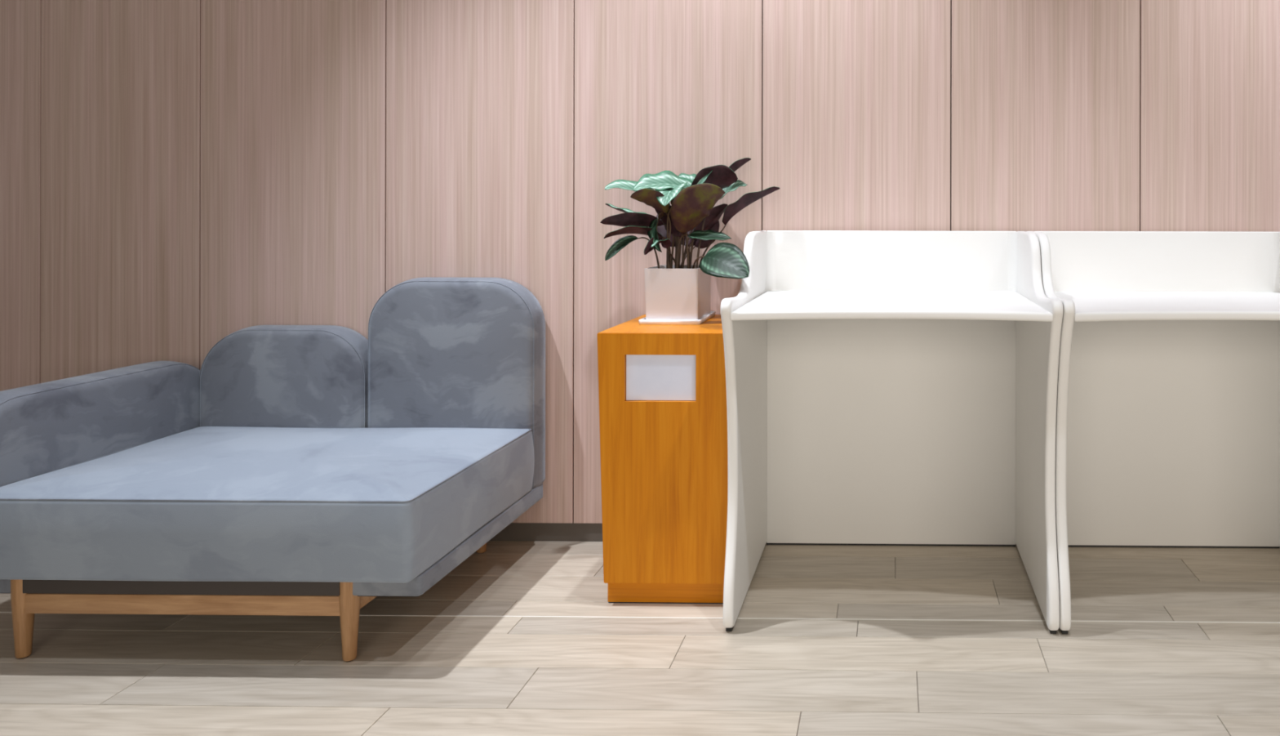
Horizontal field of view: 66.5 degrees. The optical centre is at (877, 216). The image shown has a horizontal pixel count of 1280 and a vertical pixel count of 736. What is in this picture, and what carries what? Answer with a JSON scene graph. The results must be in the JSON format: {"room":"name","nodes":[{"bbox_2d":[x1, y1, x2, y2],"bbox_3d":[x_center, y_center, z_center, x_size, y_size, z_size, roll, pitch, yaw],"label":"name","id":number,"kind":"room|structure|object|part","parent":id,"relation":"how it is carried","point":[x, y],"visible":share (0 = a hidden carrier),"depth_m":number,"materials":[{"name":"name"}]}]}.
{"room":"lobby","nodes":[
{"label":"lobby","id":0,"kind":"room"},
{"bbox_2d":[0,0,1279,523],"bbox_3d":[-0.055,-0.300,3.061,7.000,2.800,0.120,0,0,1],"label":"wall","id":1,"kind":"structure","parent":0,"point":[178,177],"depth_m":3.02,"materials":[{"name":"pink wood"}]},
{"bbox_3d":[-2.990,-0.359,3.053,0.526,2.684,0.018,0,0,1],"label":"panel","id":2,"kind":"part","parent":1,"relation":"part of","materials":[{"name":"brown wood"}]},
{"bbox_3d":[-2.463,-0.358,3.045,0.521,2.684,0.018,0,0,1],"label":"panel","id":3,"kind":"part","parent":1,"relation":"part of","materials":[{"name":"brown wood"}]},
{"bbox_3d":[-1.897,-0.357,3.037,0.603,2.684,0.018,0,0,1],"label":"panel","id":4,"kind":"part","parent":1,"relation":"part of","materials":[{"name":"brown wood"}]},
{"bbox_3d":[-1.288,-0.355,3.028,0.608,2.684,0.018,0,0,1],"label":"panel","id":5,"kind":"part","parent":1,"relation":"part of","materials":[{"name":"brown wood"}]},
{"bbox_3d":[-0.677,-0.354,3.019,0.605,2.684,0.018,0,0,1],"label":"panel","id":6,"kind":"part","parent":1,"relation":"part of","materials":[{"name":"brown wood"}]},
{"bbox_2d":[489,521,1016,544],"bbox_3d":[-0.058,1.020,3.014,7.000,0.064,0.007,0,0,1],"label":"baseboard","id":7,"kind":"structure","parent":1,"relation":"attached to","point":[543,531],"depth_m":3.02,"materials":[{"name":"beige wood"}]},
{"bbox_3d":[-0.069,-0.353,3.010,0.603,2.684,0.018,0,0,1],"label":"panel","id":8,"kind":"part","parent":1,"relation":"part of","materials":[{"name":"brown wood"}]},
{"bbox_3d":[0.537,-0.352,3.002,0.601,2.684,0.018,0,0,1],"label":"panel","id":9,"kind":"part","parent":1,"relation":"part of","materials":[{"name":"brown wood"}]},
{"bbox_3d":[1.142,-0.350,2.993,0.601,2.684,0.018,0,0,1],"label":"panel","id":10,"kind":"part","parent":1,"relation":"part of","materials":[{"name":"brown wood"}]},
{"bbox_2d":[0,540,1279,735],"bbox_3d":[-0.085,1.075,1.207,7.000,0.050,3.612,0,0,1],"label":"floor","id":11,"kind":"structure","parent":0,"point":[83,673],"depth_m":2.22,"materials":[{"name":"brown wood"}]},
{"bbox_2d":[0,276,545,661],"bbox_3d":[-1.651,0.618,2.581,1.177,0.857,0.871,0,0,1],"label":"sofa","id":12,"kind":"object","parent":11,"relation":"on","point":[302,469],"visible":1,"depth_m":2.39,"materials":[{"name":"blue fabric"}]},
{"bbox_3d":[-2.032,0.942,2.222,0.046,0.204,0.046,0,0,1],"label":"leg","id":13,"kind":"part","parent":12,"relation":"part of","materials":[{"name":"brown wood"}]},
{"bbox_3d":[-2.175,0.643,2.590,0.128,0.414,0.868,0,0,1],"label":"armrest","id":14,"kind":"part","parent":12,"relation":"part of","materials":[{"name":"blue fabric"}]},
{"bbox_3d":[-1.641,0.914,2.212,0.782,0.047,0.022,0,0,1],"label":"rail","id":15,"kind":"part","parent":12,"relation":"part of","materials":[{"name":"brown wood"}]},
{"bbox_2d":[0,426,534,582],"bbox_3d":[-1.593,0.729,2.523,1.059,0.226,0.758,0,0,1],"label":"seat cushion","id":16,"kind":"object","parent":12,"relation":"on","point":[139,504],"depth_m":2.19,"materials":[{"name":"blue fabric"}]},
{"bbox_3d":[-1.855,0.598,2.948,0.536,0.511,0.134,0,0,1],"label":"backrest","id":17,"kind":"part","parent":12,"relation":"part of","materials":[{"name":"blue fabric"}]},
{"bbox_3d":[-1.250,0.944,2.210,0.046,0.204,0.046,0,0,1],"label":"leg","id":18,"kind":"part","parent":12,"relation":"part of","materials":[{"name":"brown wood"}]},
{"bbox_3d":[-1.245,0.914,2.563,0.022,0.047,0.690,0,0,1],"label":"rail","id":19,"kind":"part","parent":12,"relation":"part of","materials":[{"name":"brown wood"}]},
{"bbox_3d":[-1.325,0.522,2.941,0.533,0.664,0.134,0,0,1],"label":"backrest","id":20,"kind":"part","parent":12,"relation":"part of","materials":[{"name":"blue fabric"}]},
{"bbox_3d":[-1.240,0.944,2.918,0.046,0.204,0.046,0,0,1],"label":"leg","id":21,"kind":"part","parent":12,"relation":"part of","materials":[{"name":"brown wood"}]},
{"bbox_2d":[0,611,1279,622],"bbox_3d":[-0.067,1.052,2.440,7.000,0.005,0.004,0,0,1],"label":"trim","id":22,"kind":"structure","parent":11,"relation":"on","point":[858,619],"depth_m":2.44,"materials":[{"name":"beige wood"}]},
{"bbox_2d":[596,314,728,603],"bbox_3d":[-0.574,0.681,2.758,0.360,0.736,0.489,0,0,1],"label":"base cabinet","id":23,"kind":"object","parent":11,"relation":"on","point":[662,388],"visible":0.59,"depth_m":2.52,"materials":[{"name":"orange wood"}]},
{"bbox_2d":[638,311,715,324],"bbox_3d":[-0.605,0.305,2.837,0.178,0.014,0.256,0,0,1],"label":"saucer","id":24,"kind":"object","parent":23,"relation":"on","point":[642,321],"visible":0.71,"depth_m":2.71,"materials":[{"name":"white ceramic"}]},
{"bbox_2d":[600,157,779,319],"bbox_3d":[-0.583,0.061,2.790,0.547,0.491,0.332,0,0,15],"label":"potted plant","id":25,"kind":"object","parent":24,"relation":"on","point":[677,291],"visible":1,"depth_m":2.75,"materials":[{"name":"green plant"}]},
{"bbox_3d":[-0.602,0.228,2.822,0.156,0.156,0.203,0,0,1],"label":"pot","id":26,"kind":"part","parent":25,"relation":"part of","materials":[{"name":"white ceramic"}]},
{"bbox_2d":[720,230,1063,633],"bbox_3d":[0.037,0.547,2.649,0.848,1.007,0.694,0,0,1],"label":"desk","id":27,"kind":"object","parent":11,"relation":"on","point":[884,387],"visible":0.99,"depth_m":2.98,"materials":[{"name":"white laminate"}]},
{"bbox_3d":[-0.373,0.543,2.652,0.027,1.001,0.688,0,0,1],"label":"panel","id":28,"kind":"part","parent":27,"relation":"part of","materials":[{"name":"white laminate"}]},
{"bbox_3d":[0.042,0.647,2.991,0.796,0.794,0.010,0,0,1],"label":"panel","id":29,"kind":"part","parent":27,"relation":"part of","materials":[{"name":"white laminate"}]},
{"bbox_2d":[730,290,1053,321],"bbox_3d":[0.038,0.246,2.646,0.796,0.023,0.677,0,0,1],"label":"countertop","id":30,"kind":"structure","parent":27,"relation":"on","point":[771,304],"depth_m":2.46,"materials":[{"name":"white laminate"}]},
{"bbox_3d":[0.043,0.147,2.981,0.796,0.206,0.018,0,0,1],"label":"panel","id":31,"kind":"part","parent":27,"relation":"part of","materials":[{"name":"white laminate"}]},
{"bbox_3d":[0.448,0.545,2.640,0.027,1.001,0.688,0,0,1],"label":"panel","id":32,"kind":"part","parent":27,"relation":"part of","materials":[{"name":"white laminate"}]},
{"bbox_2d":[1026,231,1279,633],"bbox_3d":[0.882,0.548,2.636,0.837,1.007,0.694,0,0,1],"label":"desk","id":33,"kind":"object","parent":11,"relation":"on","point":[1167,426],"visible":0.94,"depth_m":2.97,"materials":[{"name":"white laminate"}]},
{"bbox_3d":[0.477,0.545,2.639,0.027,1.001,0.688,0,0,1],"label":"panel","id":34,"kind":"part","parent":33,"relation":"part of","materials":[{"name":"white laminate"}]},
{"bbox_3d":[0.887,0.148,2.968,0.785,0.206,0.018,0,0,1],"label":"panel","id":35,"kind":"part","parent":33,"relation":"part of","materials":[{"name":"white laminate"}]},
{"bbox_2d":[1054,291,1279,321],"bbox_3d":[0.882,0.248,2.634,0.785,0.023,0.677,0,0,1],"label":"countertop","id":36,"kind":"structure","parent":33,"relation":"on","point":[1089,305],"depth_m":2.49,"materials":[{"name":"white laminate"}]},
{"bbox_3d":[0.886,0.649,2.978,0.785,0.794,0.010,0,0,1],"label":"panel","id":37,"kind":"part","parent":33,"relation":"part of","materials":[{"name":"white laminate"}]}
]}

